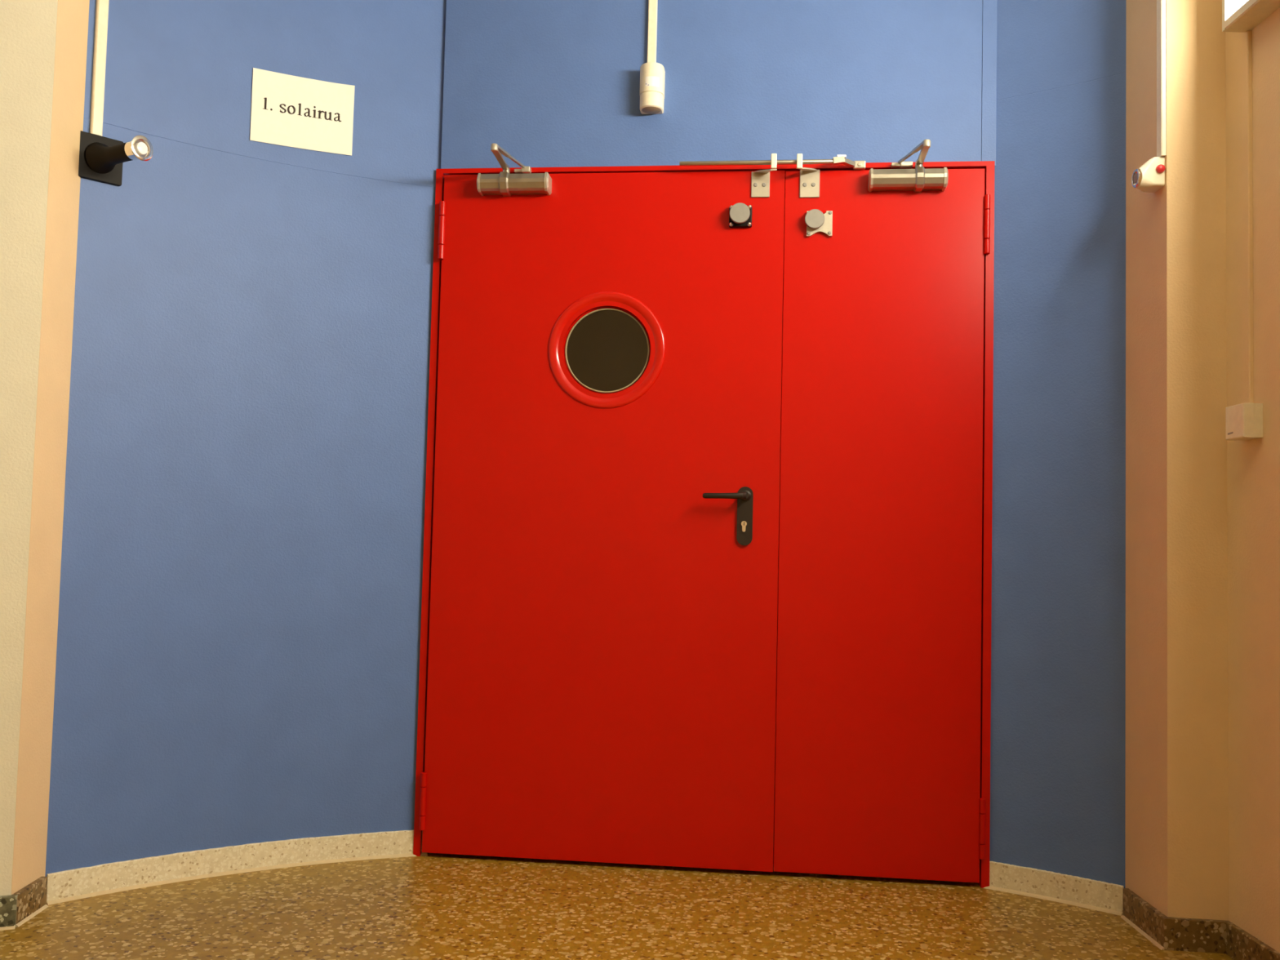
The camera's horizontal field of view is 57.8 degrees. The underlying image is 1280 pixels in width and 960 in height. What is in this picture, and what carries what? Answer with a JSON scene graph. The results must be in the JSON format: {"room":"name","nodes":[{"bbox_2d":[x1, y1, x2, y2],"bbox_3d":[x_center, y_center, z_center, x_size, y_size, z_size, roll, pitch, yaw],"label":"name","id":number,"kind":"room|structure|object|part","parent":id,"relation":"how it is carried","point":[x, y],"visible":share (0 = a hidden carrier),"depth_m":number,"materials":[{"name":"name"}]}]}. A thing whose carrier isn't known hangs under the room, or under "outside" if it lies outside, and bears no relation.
{"room":"building corridor","nodes":[
{"label":"building corridor","id":0,"kind":"room"},
{"bbox_2d":[0,0,57,895],"bbox_3d":[-2.688,-0.423,2.501,2.520,2.900,0.152,2,-3,-20],"label":"wall","id":1,"kind":"structure","parent":0,"point":[28,28],"depth_m":2.84,"materials":[{"name":"beige paint"}]},
{"bbox_2d":[0,894,17,930],"bbox_3d":[-2.686,0.983,2.347,2.534,0.075,0.025,2,-3,-20],"label":"baseboard","id":2,"kind":"structure","parent":1,"relation":"attached to","point":[8,904],"depth_m":2.77,"materials":[{"name":"grey stone"}]},
{"bbox_2d":[44,0,446,876],"bbox_3d":[-1.099,-0.337,3.388,1.098,2.900,0.188,3,-4,-32],"label":"wall","id":3,"kind":"structure","parent":0,"point":[238,648],"depth_m":3.33,"materials":[{"name":"blue paint"}]},
{"bbox_2d":[11,0,89,894],"bbox_3d":[-1.512,-0.369,2.987,0.082,2.900,0.267,3,-3,-22],"label":"wall pier","id":4,"kind":"structure","parent":3,"relation":"attached to","point":[34,758],"depth_m":2.93,"materials":[{"name":"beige paint"}]},
{"bbox_2d":[11,876,48,927],"bbox_3d":[-1.507,1.039,2.859,0.025,0.075,0.156,2,-3,-3],"label":"baseboard","id":5,"kind":"structure","parent":4,"relation":"attached to","point":[31,899],"depth_m":2.86,"materials":[{"name":"stone"}]},
{"bbox_2d":[89,0,109,136],"bbox_3d":[-1.437,-1.363,3.106,0.014,0.894,0.029,-2,-4,44],"label":"cable conduit","id":6,"kind":"object","parent":3,"relation":"attached to","point":[102,6],"visible":1,"depth_m":3.09,"materials":[{"name":"beige plastic"}]},
{"bbox_2d":[78,130,153,186],"bbox_3d":[-1.374,-0.858,3.033,0.194,0.121,0.118,-1,-4,40],"label":"magnet","id":7,"kind":"object","parent":3,"relation":"attached to","point":[101,158],"visible":1,"depth_m":3.05,"materials":[{"name":"black plastic"}]},
{"bbox_3d":[-1.441,-0.857,3.088,0.012,0.121,0.118,-2,-4,44],"label":"wall plate","id":8,"kind":"part","parent":7,"relation":"part of","materials":[{"name":"black plastic"}]},
{"bbox_3d":[-1.379,-0.857,3.051,0.138,0.084,0.084,-1,-4,31],"label":"arm","id":9,"kind":"part","parent":7,"relation":"part of","materials":[{"name":"black plastic"}]},
{"bbox_2d":[45,830,427,905],"bbox_3d":[-1.097,1.071,3.259,1.037,0.075,0.094,3,-4,-32],"label":"baseboard","id":10,"kind":"structure","parent":3,"relation":"attached to","point":[69,885],"depth_m":3.25,"materials":[{"name":"stone"}]},
{"bbox_2d":[249,67,355,155],"bbox_3d":[-1.000,-1.091,3.440,0.298,0.226,0.008,3,-4,-29],"label":"paper sign","id":11,"kind":"object","parent":3,"relation":"attached to","point":[287,110],"visible":1,"depth_m":3.44,"materials":[{"name":"white paper"}]},
{"bbox_2d":[0,853,1234,959],"bbox_3d":[-0.875,1.109,2.245,6.500,0.100,7.300,1,-3,7],"label":"floor","id":12,"kind":"structure","parent":0,"point":[433,906],"depth_m":2.94,"materials":[{"name":"brown stone"}]},
{"bbox_2d":[440,0,982,178],"bbox_3d":[0.211,-1.341,3.603,1.634,0.812,0.156,1,-3,7],"label":"wall","id":13,"kind":"structure","parent":0,"point":[551,83],"depth_m":3.52,"materials":[{"name":"blue paint"}]},
{"bbox_2d":[639,62,665,114],"bbox_3d":[0.035,-1.182,3.502,0.073,0.140,0.067,1,-3,7],"label":"wall sensor","id":14,"kind":"object","parent":13,"relation":"attached to","point":[652,74],"visible":1,"depth_m":3.48,"materials":[{"name":"beige plastic"}]},
{"bbox_2d":[647,0,657,62],"bbox_3d":[0.041,-1.500,3.546,0.027,0.504,0.014,1,-3,7],"label":"cable conduit","id":15,"kind":"object","parent":13,"relation":"attached to","point":[652,4],"visible":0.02,"depth_m":3.53,"materials":[{"name":"beige plastic"}]},
{"bbox_2d":[413,139,995,888],"bbox_3d":[0.179,0.093,3.434,1.686,2.107,0.435,1,-3,7],"label":"door","id":16,"kind":"structure","parent":13,"relation":"in","point":[706,581],"depth_m":3.43,"materials":[{"name":"red metal"}]},
{"bbox_3d":[-0.415,-0.946,3.448,0.022,0.033,0.189,1,-3,5],"label":"arm","id":17,"kind":"part","parent":16,"relation":"part of","materials":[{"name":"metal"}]},
{"bbox_3d":[0.255,0.044,3.394,0.140,0.033,0.052,1,-3,7],"label":"lever","id":18,"kind":"part","parent":16,"relation":"part of","materials":[{"name":"black plastic"}]},
{"bbox_3d":[0.347,-0.940,3.431,0.460,0.014,0.014,1,-3,7],"label":"rod","id":19,"kind":"part","parent":16,"relation":"part of","materials":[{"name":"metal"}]},
{"bbox_3d":[0.361,-0.884,3.467,0.055,0.078,0.006,1,-3,7],"label":"plate","id":20,"kind":"part","parent":16,"relation":"part of","materials":[{"name":"metal"}]},
{"bbox_3d":[0.506,-0.884,3.455,0.059,0.084,0.006,1,-3,7],"label":"plate","id":21,"kind":"part","parent":16,"relation":"part of","materials":[{"name":"metal"}]},
{"bbox_3d":[0.533,-0.761,3.441,0.075,0.075,0.012,1,-3,7],"label":"plate","id":22,"kind":"part","parent":16,"relation":"part of","materials":[{"name":"metal"}]},
{"bbox_3d":[0.809,-0.923,3.321,0.022,0.033,0.168,1,-3,7],"label":"arm","id":23,"kind":"part","parent":16,"relation":"part of","materials":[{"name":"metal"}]},
{"bbox_2d":[981,0,996,165],"bbox_3d":[1.045,-1.326,3.506,0.041,0.812,0.156,1,-3,7],"label":"trim","id":24,"kind":"structure","parent":13,"relation":"attached to","point":[988,105],"depth_m":3.42,"materials":[{"name":"blue paint"}]},
{"bbox_2d":[989,0,1125,888],"bbox_3d":[1.209,-0.286,3.321,0.405,2.900,0.129,-1,-4,37],"label":"wall","id":25,"kind":"structure","parent":0,"point":[1058,733],"depth_m":3.26,"materials":[{"name":"blue paint"}]},
{"bbox_2d":[983,861,1124,915],"bbox_3d":[1.134,1.120,3.196,0.384,0.075,0.036,-1,-4,37],"label":"baseboard","id":26,"kind":"structure","parent":25,"relation":"attached to","point":[1103,896],"depth_m":3.18,"materials":[{"name":"stone"}]},
{"bbox_2d":[1125,0,1279,952],"bbox_3d":[1.517,-0.408,0.950,0.450,2.900,4.757,1,-3,1],"label":"wall pier","id":27,"kind":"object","parent":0,"point":[1202,507],"visible":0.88,"depth_m":2.87,"materials":[{"name":"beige paint"}]},
{"bbox_2d":[1120,888,1171,950],"bbox_3d":[1.279,1.109,2.934,0.025,0.075,0.249,1,-3,1],"label":"baseboard","id":28,"kind":"object","parent":27,"relation":"attached to","point":[1149,922],"visible":1,"depth_m":2.91,"materials":[{"name":"stone"}]},
{"bbox_2d":[1131,156,1164,192],"bbox_3d":[1.298,-0.781,2.967,0.071,0.079,0.078,1,-3,7],"label":"magnet","id":29,"kind":"object","parent":27,"relation":"attached to","point":[1149,177],"visible":1,"depth_m":2.94,"materials":[{"name":"beige plastic"}]},
{"bbox_2d":[1156,0,1166,156],"bbox_3d":[1.337,-1.286,2.972,0.012,0.932,0.031,1,-3,1],"label":"cable conduit","id":30,"kind":"object","parent":27,"relation":"attached to","point":[1161,4],"visible":1,"depth_m":2.95,"materials":[{"name":"beige plastic"}]},
{"bbox_2d":[1168,916,1230,953],"bbox_3d":[1.356,1.104,2.811,0.142,0.075,0.018,1,-3,7],"label":"baseboard","id":31,"kind":"object","parent":27,"relation":"attached to","point":[1189,935],"visible":1,"depth_m":2.80,"materials":[{"name":"stone"}]},
{"bbox_2d":[1225,402,1262,440],"bbox_3d":[1.434,-0.138,2.751,0.046,0.082,0.086,1,-3,0],"label":"junction box","id":32,"kind":"object","parent":27,"relation":"attached to","point":[1243,421],"visible":1,"depth_m":2.71,"materials":[{"name":"beige plastic"}]},
{"bbox_2d":[1241,30,1253,403],"bbox_3d":[1.464,-0.632,2.792,0.010,0.911,0.032,1,-3,0],"label":"cable conduit","id":33,"kind":"object","parent":27,"relation":"attached to","point":[1246,37],"visible":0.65,"depth_m":2.79,"materials":[{"name":"pink paint"}]},
{"bbox_2d":[1222,0,1279,32],"bbox_3d":[1.455,-1.238,1.901,0.066,0.202,1.837,1,-3,0],"label":"wall lamp","id":34,"kind":"object","parent":27,"relation":"attached to","point":[1237,15],"visible":1,"depth_m":2.74,"materials":[{"name":"beige ceramic"}]},
{"bbox_3d":[1.449,-1.189,2.812,0.066,0.202,0.013,1,-3,0],"label":"plate","id":35,"kind":"part","parent":34,"relation":"part of","materials":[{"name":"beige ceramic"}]},
{"bbox_2d":[1225,0,1248,20],"bbox_3d":[1.425,-1.239,1.901,0.004,0.159,1.810,1,-3,0],"label":"diffuser","id":36,"kind":"object","parent":34,"relation":"attached to","point":[1233,8],"depth_m":2.76,"materials":[{"name":"white"}]},
{"bbox_2d":[1226,922,1279,959],"bbox_3d":[1.436,0.989,0.653,0.018,0.075,4.286,1,-3,0],"label":"baseboard","id":37,"kind":"structure","parent":27,"relation":"attached to","point":[1241,944],"depth_m":2.71,"materials":[{"name":"stone"}]}
]}

